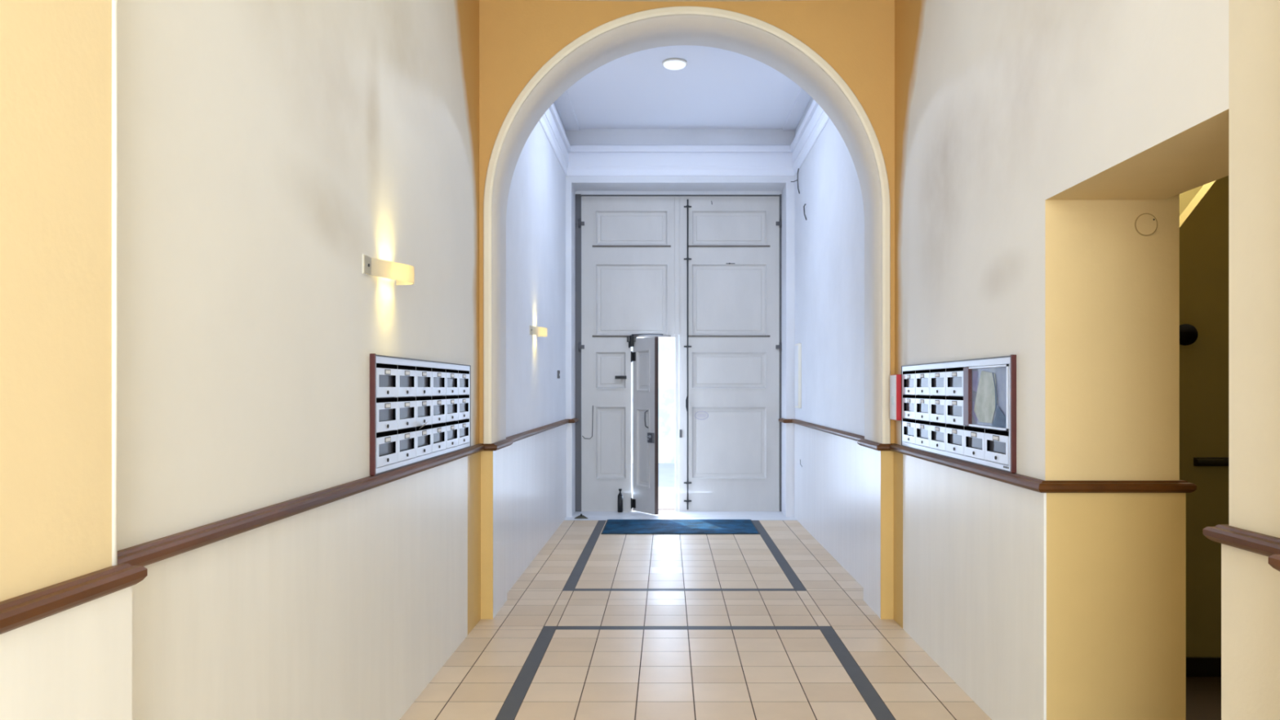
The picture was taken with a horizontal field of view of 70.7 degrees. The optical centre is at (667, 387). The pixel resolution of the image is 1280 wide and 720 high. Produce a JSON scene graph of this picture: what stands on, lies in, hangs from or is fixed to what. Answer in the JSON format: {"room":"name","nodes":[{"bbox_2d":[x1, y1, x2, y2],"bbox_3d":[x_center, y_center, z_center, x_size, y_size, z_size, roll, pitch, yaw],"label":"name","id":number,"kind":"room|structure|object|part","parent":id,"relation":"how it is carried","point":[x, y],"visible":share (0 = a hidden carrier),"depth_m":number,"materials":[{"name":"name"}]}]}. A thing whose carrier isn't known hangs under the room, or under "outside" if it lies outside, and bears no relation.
{"room":"apartment building entrance hall","nodes":[
{"label":"apartment building entrance hall","id":0,"kind":"room"},
{"bbox_2d":[0,0,132,719],"bbox_3d":[-1.211,-0.480,-0.630,0.358,3.960,4.739,0,0,0],"label":"wall pier","id":1,"kind":"object","parent":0,"point":[59,58],"visible":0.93,"depth_m":1.55,"materials":[{"name":"yellow paint"}]},
{"bbox_2d":[0,417,578,634],"bbox_3d":[-1.069,0.359,3.562,0.142,0.042,13.125,0,0,0],"label":"rail","id":2,"kind":"object","parent":1,"relation":"attached to","point":[15,612],"visible":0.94,"depth_m":2.02,"materials":[{"name":"brown wood"}]},
{"bbox_2d":[117,0,566,719],"bbox_3d":[-1.241,-0.700,6.024,0.298,4.400,8.651,0,0,0],"label":"wall","id":3,"kind":"structure","parent":0,"point":[265,147],"depth_m":2.85,"materials":[{"name":"paint"}]},
{"bbox_2d":[362,253,414,284],"bbox_3d":[-1.091,-0.464,3.572,0.098,0.076,0.413,0,0,0],"label":"wall sconce","id":4,"kind":"object","parent":3,"relation":"attached to","point":[403,274],"visible":1,"depth_m":3.54,"materials":[{"name":"white"}]},
{"bbox_3d":[-1.138,-0.464,3.418,0.004,0.076,0.104,0,0,0],"label":"wall plate","id":5,"kind":"part","parent":4,"relation":"part of","materials":[{"name":"white metal"}]},
{"bbox_2d":[369,353,471,475],"bbox_3d":[-1.129,0.102,4.298,0.023,0.467,1.693,0,0,0],"label":"mailboxes","id":6,"kind":"object","parent":3,"relation":"attached to","point":[406,394],"visible":1,"depth_m":4.00,"materials":[{"name":"silver metal"}]},
{"bbox_3d":[-1.129,-0.020,3.619,0.013,0.115,0.264,0,0,0],"label":"mailbox door","id":7,"kind":"part","parent":6,"relation":"part of","materials":[{"name":"silver metal"}]},
{"bbox_3d":[-1.129,0.115,3.619,0.013,0.115,0.264,0,0,0],"label":"mailbox door","id":8,"kind":"part","parent":6,"relation":"part of","materials":[{"name":"silver metal"}]},
{"bbox_3d":[-1.129,0.251,3.619,0.013,0.115,0.264,0,0,0],"label":"mailbox door","id":9,"kind":"part","parent":6,"relation":"part of","materials":[{"name":"silver metal"}]},
{"bbox_3d":[-1.121,-0.063,3.617,0.003,0.021,0.068,0,0,0],"label":"name plate","id":10,"kind":"part","parent":6,"relation":"part of","materials":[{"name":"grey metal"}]},
{"bbox_3d":[-1.121,0.072,3.617,0.003,0.021,0.068,0,0,0],"label":"name plate","id":11,"kind":"part","parent":6,"relation":"part of","materials":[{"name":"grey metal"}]},
{"bbox_3d":[-1.121,0.208,3.617,0.003,0.021,0.068,0,0,0],"label":"name plate","id":12,"kind":"part","parent":6,"relation":"part of","materials":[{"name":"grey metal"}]},
{"bbox_3d":[-1.129,-0.020,3.891,0.013,0.115,0.264,0,0,0],"label":"mailbox door","id":13,"kind":"part","parent":6,"relation":"part of","materials":[{"name":"silver metal"}]},
{"bbox_3d":[-1.129,0.115,3.891,0.013,0.115,0.264,0,0,0],"label":"mailbox door","id":14,"kind":"part","parent":6,"relation":"part of","materials":[{"name":"silver metal"}]},
{"bbox_3d":[-1.129,0.251,3.891,0.013,0.115,0.264,0,0,0],"label":"mailbox door","id":15,"kind":"part","parent":6,"relation":"part of","materials":[{"name":"silver metal"}]},
{"bbox_3d":[-1.121,-0.063,3.889,0.003,0.021,0.068,0,0,0],"label":"name plate","id":16,"kind":"part","parent":6,"relation":"part of","materials":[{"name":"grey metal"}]},
{"bbox_3d":[-1.121,0.072,3.889,0.003,0.021,0.068,0,0,0],"label":"name plate","id":17,"kind":"part","parent":6,"relation":"part of","materials":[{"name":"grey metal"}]},
{"bbox_3d":[-1.121,0.208,3.889,0.003,0.021,0.068,0,0,0],"label":"name plate","id":18,"kind":"part","parent":6,"relation":"part of","materials":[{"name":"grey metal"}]},
{"bbox_3d":[-1.129,-0.020,4.163,0.013,0.115,0.264,0,0,0],"label":"mailbox door","id":19,"kind":"part","parent":6,"relation":"part of","materials":[{"name":"silver metal"}]},
{"bbox_3d":[-1.129,0.115,4.163,0.013,0.115,0.264,0,0,0],"label":"mailbox door","id":20,"kind":"part","parent":6,"relation":"part of","materials":[{"name":"silver metal"}]},
{"bbox_3d":[-1.129,0.251,4.163,0.013,0.115,0.264,0,0,0],"label":"mailbox door","id":21,"kind":"part","parent":6,"relation":"part of","materials":[{"name":"silver metal"}]},
{"bbox_3d":[-1.121,-0.063,4.162,0.003,0.021,0.068,0,0,0],"label":"name plate","id":22,"kind":"part","parent":6,"relation":"part of","materials":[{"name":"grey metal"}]},
{"bbox_3d":[-1.121,0.072,4.162,0.003,0.021,0.068,0,0,0],"label":"name plate","id":23,"kind":"part","parent":6,"relation":"part of","materials":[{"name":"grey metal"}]},
{"bbox_3d":[-1.121,0.208,4.162,0.003,0.021,0.068,0,0,0],"label":"name plate","id":24,"kind":"part","parent":6,"relation":"part of","materials":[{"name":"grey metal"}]},
{"bbox_3d":[-1.129,-0.020,4.436,0.013,0.115,0.264,0,0,0],"label":"mailbox door","id":25,"kind":"part","parent":6,"relation":"part of","materials":[{"name":"silver metal"}]},
{"bbox_3d":[-1.129,0.115,4.436,0.013,0.115,0.264,0,0,0],"label":"mailbox door","id":26,"kind":"part","parent":6,"relation":"part of","materials":[{"name":"silver metal"}]},
{"bbox_3d":[-1.129,0.251,4.436,0.013,0.115,0.264,0,0,0],"label":"mailbox door","id":27,"kind":"part","parent":6,"relation":"part of","materials":[{"name":"silver metal"}]},
{"bbox_3d":[-1.129,-0.020,4.708,0.013,0.115,0.264,0,0,0],"label":"mailbox door","id":28,"kind":"part","parent":6,"relation":"part of","materials":[{"name":"silver metal"}]},
{"bbox_3d":[-1.129,0.115,4.708,0.013,0.115,0.264,0,0,0],"label":"mailbox door","id":29,"kind":"part","parent":6,"relation":"part of","materials":[{"name":"silver metal"}]},
{"bbox_3d":[-1.129,0.251,4.708,0.013,0.115,0.264,0,0,0],"label":"mailbox door","id":30,"kind":"part","parent":6,"relation":"part of","materials":[{"name":"silver metal"}]},
{"bbox_3d":[-1.129,-0.020,4.980,0.013,0.115,0.264,0,0,0],"label":"mailbox door","id":31,"kind":"part","parent":6,"relation":"part of","materials":[{"name":"silver metal"}]},
{"bbox_3d":[-1.129,0.115,4.980,0.013,0.115,0.264,0,0,0],"label":"mailbox door","id":32,"kind":"part","parent":6,"relation":"part of","materials":[{"name":"silver metal"}]},
{"bbox_3d":[-1.129,0.251,4.980,0.013,0.115,0.264,0,0,0],"label":"mailbox door","id":33,"kind":"part","parent":6,"relation":"part of","materials":[{"name":"silver metal"}]},
{"bbox_2d":[529,324,547,337],"bbox_3d":[-1.051,-0.464,7.402,0.098,0.076,0.413,0,0,0],"label":"wall sconce","id":34,"kind":"object","parent":3,"relation":"attached to","point":[540,331],"visible":1,"depth_m":7.38,"materials":[{"name":"white metal"}]},
{"bbox_2d":[539,100,829,176],"bbox_3d":[0.139,-2.450,7.851,2.478,0.320,3.799,0,0,0],"label":"crown molding","id":35,"kind":"structure","parent":3,"relation":"attached to","point":[574,160],"depth_m":9.71,"materials":[{"name":"white paint"}]},
{"bbox_2d":[565,128,795,517],"bbox_3d":[0.139,-0.700,10.057,2.518,4.400,0.626,0,0,0],"label":"wall","id":36,"kind":"structure","parent":0,"point":[583,185],"depth_m":9.75,"materials":[{"name":"paint"}]},
{"bbox_2d":[575,195,679,511],"bbox_3d":[-0.450,-0.383,10.144,1.170,3.554,0.162,0,0,0],"label":"door","id":37,"kind":"structure","parent":36,"relation":"in","point":[630,244],"depth_m":10.17,"materials":[{"name":"white paint"}]},
{"bbox_3d":[-0.638,0.619,10.184,0.356,0.825,0.052,0,0,0],"label":"panel","id":38,"kind":"part","parent":37,"relation":"part of","materials":[{"name":"white paint"}]},
{"bbox_3d":[-0.638,-0.198,10.184,0.356,0.429,0.052,0,0,0],"label":"panel","id":39,"kind":"part","parent":37,"relation":"part of","materials":[{"name":"white paint"}]},
{"bbox_3d":[-0.404,-0.992,10.184,0.825,0.816,0.052,0,0,0],"label":"panel","id":40,"kind":"part","parent":37,"relation":"part of","materials":[{"name":"white paint"}]},
{"bbox_3d":[-0.404,-1.800,10.184,0.825,0.404,0.052,0,0,0],"label":"panel","id":41,"kind":"part","parent":37,"relation":"part of","materials":[{"name":"white paint"}]},
{"bbox_2d":[631,337,658,515],"bbox_3d":[-0.270,0.412,9.985,0.099,1.935,0.453,0,0,-35],"label":"door","id":42,"kind":"structure","parent":37,"relation":"attached to","point":[645,353],"depth_m":9.96,"materials":[{"name":"white paint"}]},
{"bbox_3d":[-0.254,0.665,9.991,0.052,0.870,0.260,0,0,-35],"label":"panel","id":43,"kind":"part","parent":42,"relation":"part of","materials":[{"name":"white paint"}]},
{"bbox_3d":[-0.254,-0.190,9.991,0.052,0.460,0.260,0,0,-35],"label":"panel","id":44,"kind":"part","parent":42,"relation":"part of","materials":[{"name":"white paint"}]},
{"bbox_3d":[-0.232,0.345,9.897,0.050,0.202,0.024,0,0,-35],"label":"pull handle","id":45,"kind":"part","parent":42,"relation":"part of","materials":[{"name":"grey metal"}]},
{"bbox_3d":[-0.223,-0.596,10.098,0.355,0.016,0.073,0,0,-4],"label":"closer arm","id":46,"kind":"part","parent":37,"relation":"part of","materials":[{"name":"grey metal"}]},
{"bbox_2d":[575,194,781,511],"bbox_3d":[0.123,-0.393,10.194,2.323,3.574,0.072,0,0,0],"label":"door frame","id":47,"kind":"structure","parent":36,"relation":"attached to","point":[578,197],"depth_m":10.16,"materials":[{"name":"grey wood"}]},
{"bbox_2d":[679,195,782,511],"bbox_3d":[0.728,-0.383,10.165,1.189,3.554,0.119,0,0,0],"label":"door","id":48,"kind":"structure","parent":36,"relation":"in","point":[730,345],"depth_m":10.17,"materials":[{"name":"white paint"}]},
{"bbox_3d":[0.150,0.515,10.166,0.030,0.090,0.008,0,0,0],"label":"strike plate","id":49,"kind":"part","parent":48,"relation":"part of","materials":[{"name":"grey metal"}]},
{"bbox_3d":[0.222,0.179,10.126,0.024,0.187,0.045,0,0,35],"label":"handle","id":50,"kind":"part","parent":48,"relation":"part of","materials":[{"name":"grey metal"}]},
{"bbox_3d":[0.228,-0.375,10.150,0.016,3.490,0.016,0,0,0],"label":"bolt rod","id":51,"kind":"part","parent":48,"relation":"part of","materials":[{"name":"grey metal"}]},
{"bbox_3d":[0.695,0.619,10.184,0.860,0.825,0.052,0,0,0],"label":"panel","id":52,"kind":"part","parent":48,"relation":"part of","materials":[{"name":"white paint"}]},
{"bbox_3d":[0.695,-0.198,10.184,0.860,0.429,0.052,0,0,0],"label":"panel","id":53,"kind":"part","parent":48,"relation":"part of","materials":[{"name":"white paint"}]},
{"bbox_3d":[0.695,-0.992,10.184,0.860,0.816,0.052,0,0,0],"label":"panel","id":54,"kind":"part","parent":48,"relation":"part of","materials":[{"name":"white paint"}]},
{"bbox_3d":[0.695,-1.800,10.184,0.860,0.404,0.052,0,0,0],"label":"panel","id":55,"kind":"part","parent":48,"relation":"part of","materials":[{"name":"white paint"}]},
{"bbox_2d":[554,44,811,130],"bbox_3d":[0.139,-2.850,7.950,2.878,0.140,4.000,0,0,0],"label":"ceiling","id":56,"kind":"structure","parent":0,"point":[717,88],"depth_m":8.61,"materials":[{"name":"white paint"}]},
{"bbox_2d":[662,57,686,70],"bbox_3d":[0.062,-2.773,7.760,0.210,0.053,0.210,0,0,0],"label":"ceiling lamp","id":57,"kind":"object","parent":56,"relation":"attached to","point":[673,64],"visible":1,"depth_m":7.70,"materials":[{"name":"white glass"}]},
{"bbox_2d":[479,0,894,618],"bbox_3d":[0.105,-0.710,5.699,2.990,4.420,0.502,0,0,0],"label":"wall","id":58,"kind":"structure","parent":0,"point":[841,53],"depth_m":5.47,"materials":[{"name":"paint"}]},
{"bbox_2d":[564,0,808,1],"bbox_3d":[0.219,-2.446,1.235,3.118,0.208,8.470,0,0,0],"label":"ceiling","id":59,"kind":"structure","parent":0,"point":[565,0],"depth_m":5.46,"materials":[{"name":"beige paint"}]},
{"bbox_2d":[400,462,1221,719],"bbox_3d":[0.000,1.475,7.435,16.000,0.150,21.130,0,0,0],"label":"floor","id":60,"kind":"structure","parent":0,"point":[769,624],"depth_m":4.92,"materials":[{"name":"beige tile"}]},
{"bbox_2d":[631,334,679,462],"bbox_3d":[0.000,-1.590,17.100,16.000,6.020,0.400,0,0,0],"label":"wall","id":61,"kind":"structure","parent":60,"relation":"on","point":[666,345],"depth_m":17.00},
{"bbox_2d":[600,519,759,534],"bbox_3d":[0.125,1.394,9.075,1.518,0.012,0.914,0,0,0],"label":"doormat","id":62,"kind":"object","parent":60,"relation":"on","point":[612,526],"visible":1,"depth_m":9.00,"materials":[{"name":"blue rubber"}]},
{"bbox_2d":[564,510,796,519],"bbox_3d":[0.139,1.399,9.902,2.518,0.010,0.735,0,0,0],"label":"threshold","id":63,"kind":"object","parent":60,"relation":"on","point":[663,514],"visible":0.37,"depth_m":9.85,"materials":[{"name":"white stone"}]},
{"bbox_2d":[574,513,587,518],"bbox_3d":[-0.920,1.375,9.668,0.151,0.045,0.082,0,0,0],"label":"wedge","id":64,"kind":"object","parent":63,"relation":"on","point":[580,516],"visible":1,"depth_m":9.65,"materials":[{"name":"grey metal"}]},
{"bbox_2d":[794,97,864,587],"bbox_3d":[1.499,-0.700,8.150,0.258,4.400,4.400,0,0,0],"label":"wall","id":65,"kind":"structure","parent":0,"point":[829,245],"depth_m":7.57,"materials":[{"name":"paint"}]},
{"bbox_2d":[791,168,799,193],"bbox_3d":[1.351,-2.155,9.454,0.041,0.274,0.163,0,0,-24],"label":"loose cable","id":66,"kind":"object","parent":65,"relation":"hanging from","point":[798,168],"visible":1,"depth_m":9.41,"materials":[{"name":"grey plastic"}]},
{"bbox_2d":[794,342,801,408],"bbox_3d":[1.360,-0.125,9.410,0.036,0.670,0.260,0,0,0],"label":"wall panel","id":67,"kind":"object","parent":65,"relation":"attached to","point":[797,348],"visible":1,"depth_m":9.30,"materials":[{"name":"white plastic"}]},
{"bbox_3d":[1.345,-0.125,9.410,0.006,0.630,0.220,0,0,0],"label":"panel lid","id":68,"kind":"part","parent":67,"relation":"part of","materials":[{"name":"white plastic"}]},
{"bbox_2d":[803,203,806,220],"bbox_3d":[1.365,-1.746,8.950,0.030,0.176,0.071,0,0,0],"label":"wall hook","id":69,"kind":"object","parent":65,"relation":"attached to","point":[805,203],"visible":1,"depth_m":8.95,"materials":[{"name":"grey metal"}]},
{"bbox_2d":[893,0,1279,719],"bbox_3d":[1.577,-0.480,1.245,0.615,3.960,8.490,0,0,0],"label":"wall","id":70,"kind":"structure","parent":0,"point":[1033,138],"depth_m":3.29,"materials":[{"name":"paint"}]},
{"bbox_2d":[889,374,901,420],"bbox_3d":[1.354,0.056,5.329,0.048,0.268,0.145,0,0,0],"label":"alarm box","id":71,"kind":"object","parent":70,"relation":"attached to","point":[895,380],"visible":0.85,"depth_m":5.26,"materials":[{"name":"red"}]},
{"bbox_3d":[1.332,0.056,5.329,0.004,0.260,0.137,0,0,0],"label":"plate","id":72,"kind":"part","parent":71,"relation":"part of","materials":[{"name":"white paper"}]},
{"bbox_2d":[901,354,1016,472],"bbox_3d":[1.367,0.102,4.402,0.023,0.467,1.685,0,0,0],"label":"mailboxes","id":73,"kind":"object","parent":70,"relation":"attached to","point":[962,410],"visible":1,"depth_m":4.15,"materials":[{"name":"silver metal"}]},
{"bbox_3d":[1.367,-0.020,5.085,0.013,0.115,0.262,0,0,0],"label":"mailbox door","id":74,"kind":"part","parent":73,"relation":"part of","materials":[{"name":"silver metal"}]},
{"bbox_3d":[1.367,0.115,5.085,0.013,0.115,0.262,0,0,0],"label":"mailbox door","id":75,"kind":"part","parent":73,"relation":"part of","materials":[{"name":"silver metal"}]},
{"bbox_3d":[1.367,0.251,5.085,0.013,0.115,0.262,0,0,0],"label":"mailbox door","id":76,"kind":"part","parent":73,"relation":"part of","materials":[{"name":"silver metal"}]},
{"bbox_3d":[1.367,-0.020,4.815,0.013,0.115,0.262,0,0,0],"label":"mailbox door","id":77,"kind":"part","parent":73,"relation":"part of","materials":[{"name":"silver metal"}]},
{"bbox_3d":[1.367,0.115,4.815,0.013,0.115,0.262,0,0,0],"label":"mailbox door","id":78,"kind":"part","parent":73,"relation":"part of","materials":[{"name":"silver metal"}]},
{"bbox_3d":[1.367,0.251,4.815,0.013,0.115,0.262,0,0,0],"label":"mailbox door","id":79,"kind":"part","parent":73,"relation":"part of","materials":[{"name":"silver metal"}]},
{"bbox_3d":[1.359,-0.063,4.543,0.003,0.021,0.068,0,0,0],"label":"name plate","id":80,"kind":"part","parent":73,"relation":"part of","materials":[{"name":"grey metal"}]},
{"bbox_3d":[1.359,0.072,4.543,0.003,0.021,0.068,0,0,0],"label":"name plate","id":81,"kind":"part","parent":73,"relation":"part of","materials":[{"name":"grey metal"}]},
{"bbox_3d":[1.359,0.208,4.543,0.003,0.021,0.068,0,0,0],"label":"name plate","id":82,"kind":"part","parent":73,"relation":"part of","materials":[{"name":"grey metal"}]},
{"bbox_3d":[1.367,-0.020,4.545,0.013,0.115,0.262,0,0,0],"label":"mailbox door","id":83,"kind":"part","parent":73,"relation":"part of","materials":[{"name":"silver metal"}]},
{"bbox_3d":[1.367,0.115,4.545,0.013,0.115,0.262,0,0,0],"label":"mailbox door","id":84,"kind":"part","parent":73,"relation":"part of","materials":[{"name":"silver metal"}]},
{"bbox_3d":[1.367,0.251,4.545,0.013,0.115,0.262,0,0,0],"label":"mailbox door","id":85,"kind":"part","parent":73,"relation":"part of","materials":[{"name":"silver metal"}]},
{"bbox_3d":[1.359,-0.063,4.273,0.003,0.021,0.068,0,0,0],"label":"name plate","id":86,"kind":"part","parent":73,"relation":"part of","materials":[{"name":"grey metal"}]},
{"bbox_3d":[1.359,0.072,4.273,0.003,0.021,0.068,0,0,0],"label":"name plate","id":87,"kind":"part","parent":73,"relation":"part of","materials":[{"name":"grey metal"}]},
{"bbox_3d":[1.359,0.208,4.273,0.003,0.021,0.068,0,0,0],"label":"name plate","id":88,"kind":"part","parent":73,"relation":"part of","materials":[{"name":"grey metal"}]},
{"bbox_3d":[1.367,-0.020,4.275,0.013,0.115,0.262,0,0,0],"label":"mailbox door","id":89,"kind":"part","parent":73,"relation":"part of","materials":[{"name":"silver metal"}]},
{"bbox_3d":[1.367,0.115,4.275,0.013,0.115,0.262,0,0,0],"label":"mailbox door","id":90,"kind":"part","parent":73,"relation":"part of","materials":[{"name":"silver metal"}]},
{"bbox_3d":[1.367,0.251,4.275,0.013,0.115,0.262,0,0,0],"label":"mailbox door","id":91,"kind":"part","parent":73,"relation":"part of","materials":[{"name":"silver metal"}]},
{"bbox_3d":[1.359,0.208,4.003,0.003,0.021,0.068,0,0,0],"label":"name plate","id":92,"kind":"part","parent":73,"relation":"part of","materials":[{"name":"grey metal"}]},
{"bbox_3d":[1.367,0.251,4.005,0.013,0.115,0.262,0,0,0],"label":"mailbox door","id":93,"kind":"part","parent":73,"relation":"part of","materials":[{"name":"silver metal"}]},
{"bbox_3d":[1.359,0.208,3.733,0.003,0.021,0.068,0,0,0],"label":"name plate","id":94,"kind":"part","parent":73,"relation":"part of","materials":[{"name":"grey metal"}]},
{"bbox_3d":[1.367,0.251,3.735,0.013,0.115,0.262,0,0,0],"label":"mailbox door","id":95,"kind":"part","parent":73,"relation":"part of","materials":[{"name":"silver metal"}]},
{"bbox_2d":[777,417,1196,493],"bbox_3d":[1.576,0.359,6.688,0.662,0.042,6.875,0,0,0],"label":"rail","id":96,"kind":"object","parent":70,"relation":"attached to","point":[1034,484],"visible":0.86,"depth_m":3.41,"materials":[{"name":"brown wood"}]},
{"bbox_2d":[1134,213,1157,235],"bbox_3d":[1.744,-0.594,3.286,0.082,0.082,0.008,0,0,0],"label":"cover plate","id":97,"kind":"object","parent":70,"relation":"attached to","point":[1145,224],"visible":1,"depth_m":3.28,"materials":[{"name":"paint"}]},
{"bbox_2d":[1203,524,1279,571],"bbox_3d":[1.526,0.359,-0.373,0.548,0.042,5.254,0,0,0],"label":"rail","id":98,"kind":"object","parent":70,"relation":"attached to","point":[1267,545],"visible":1,"depth_m":2.09,"materials":[{"name":"brown wood"}]},
{"bbox_2d":[1179,184,1204,215],"bbox_3d":[2.600,-0.450,3.600,2.000,3.900,3.800,0,0,0],"label":"wall","id":99,"kind":"structure","parent":0,"point":[1185,197],"depth_m":5.30,"materials":[{"name":"paint"}]},
{"bbox_2d":[1179,175,1228,657],"bbox_3d":[2.643,-0.280,4.440,1.515,3.360,0.100,0,0,0],"label":"wall","id":100,"kind":"structure","parent":0,"point":[1204,223],"depth_m":4.39,"materials":[{"name":"paint"}]},
{"bbox_2d":[1179,324,1198,345],"bbox_3d":[2.490,-0.255,4.336,0.104,0.104,0.106,0,0,0],"label":"round wall light","id":101,"kind":"object","parent":100,"relation":"attached to","point":[1188,334],"visible":0.79,"depth_m":4.30,"materials":[{"name":"black"}]},
{"bbox_2d":[1186,657,1221,676],"bbox_3d":[2.650,1.355,4.380,1.500,0.090,0.020,0,0,0],"label":"baseboard","id":102,"kind":"structure","parent":100,"relation":"attached to","point":[1195,666],"depth_m":4.37,"materials":[{"name":"black plastic"}]},
{"bbox_2d":[1193,457,1228,466],"bbox_3d":[2.970,0.359,4.370,0.820,0.042,0.040,0,0,0],"label":"rail","id":103,"kind":"object","parent":100,"relation":"attached to","point":[1197,461],"visible":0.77,"depth_m":4.35,"materials":[{"name":"black plastic"}]}
]}

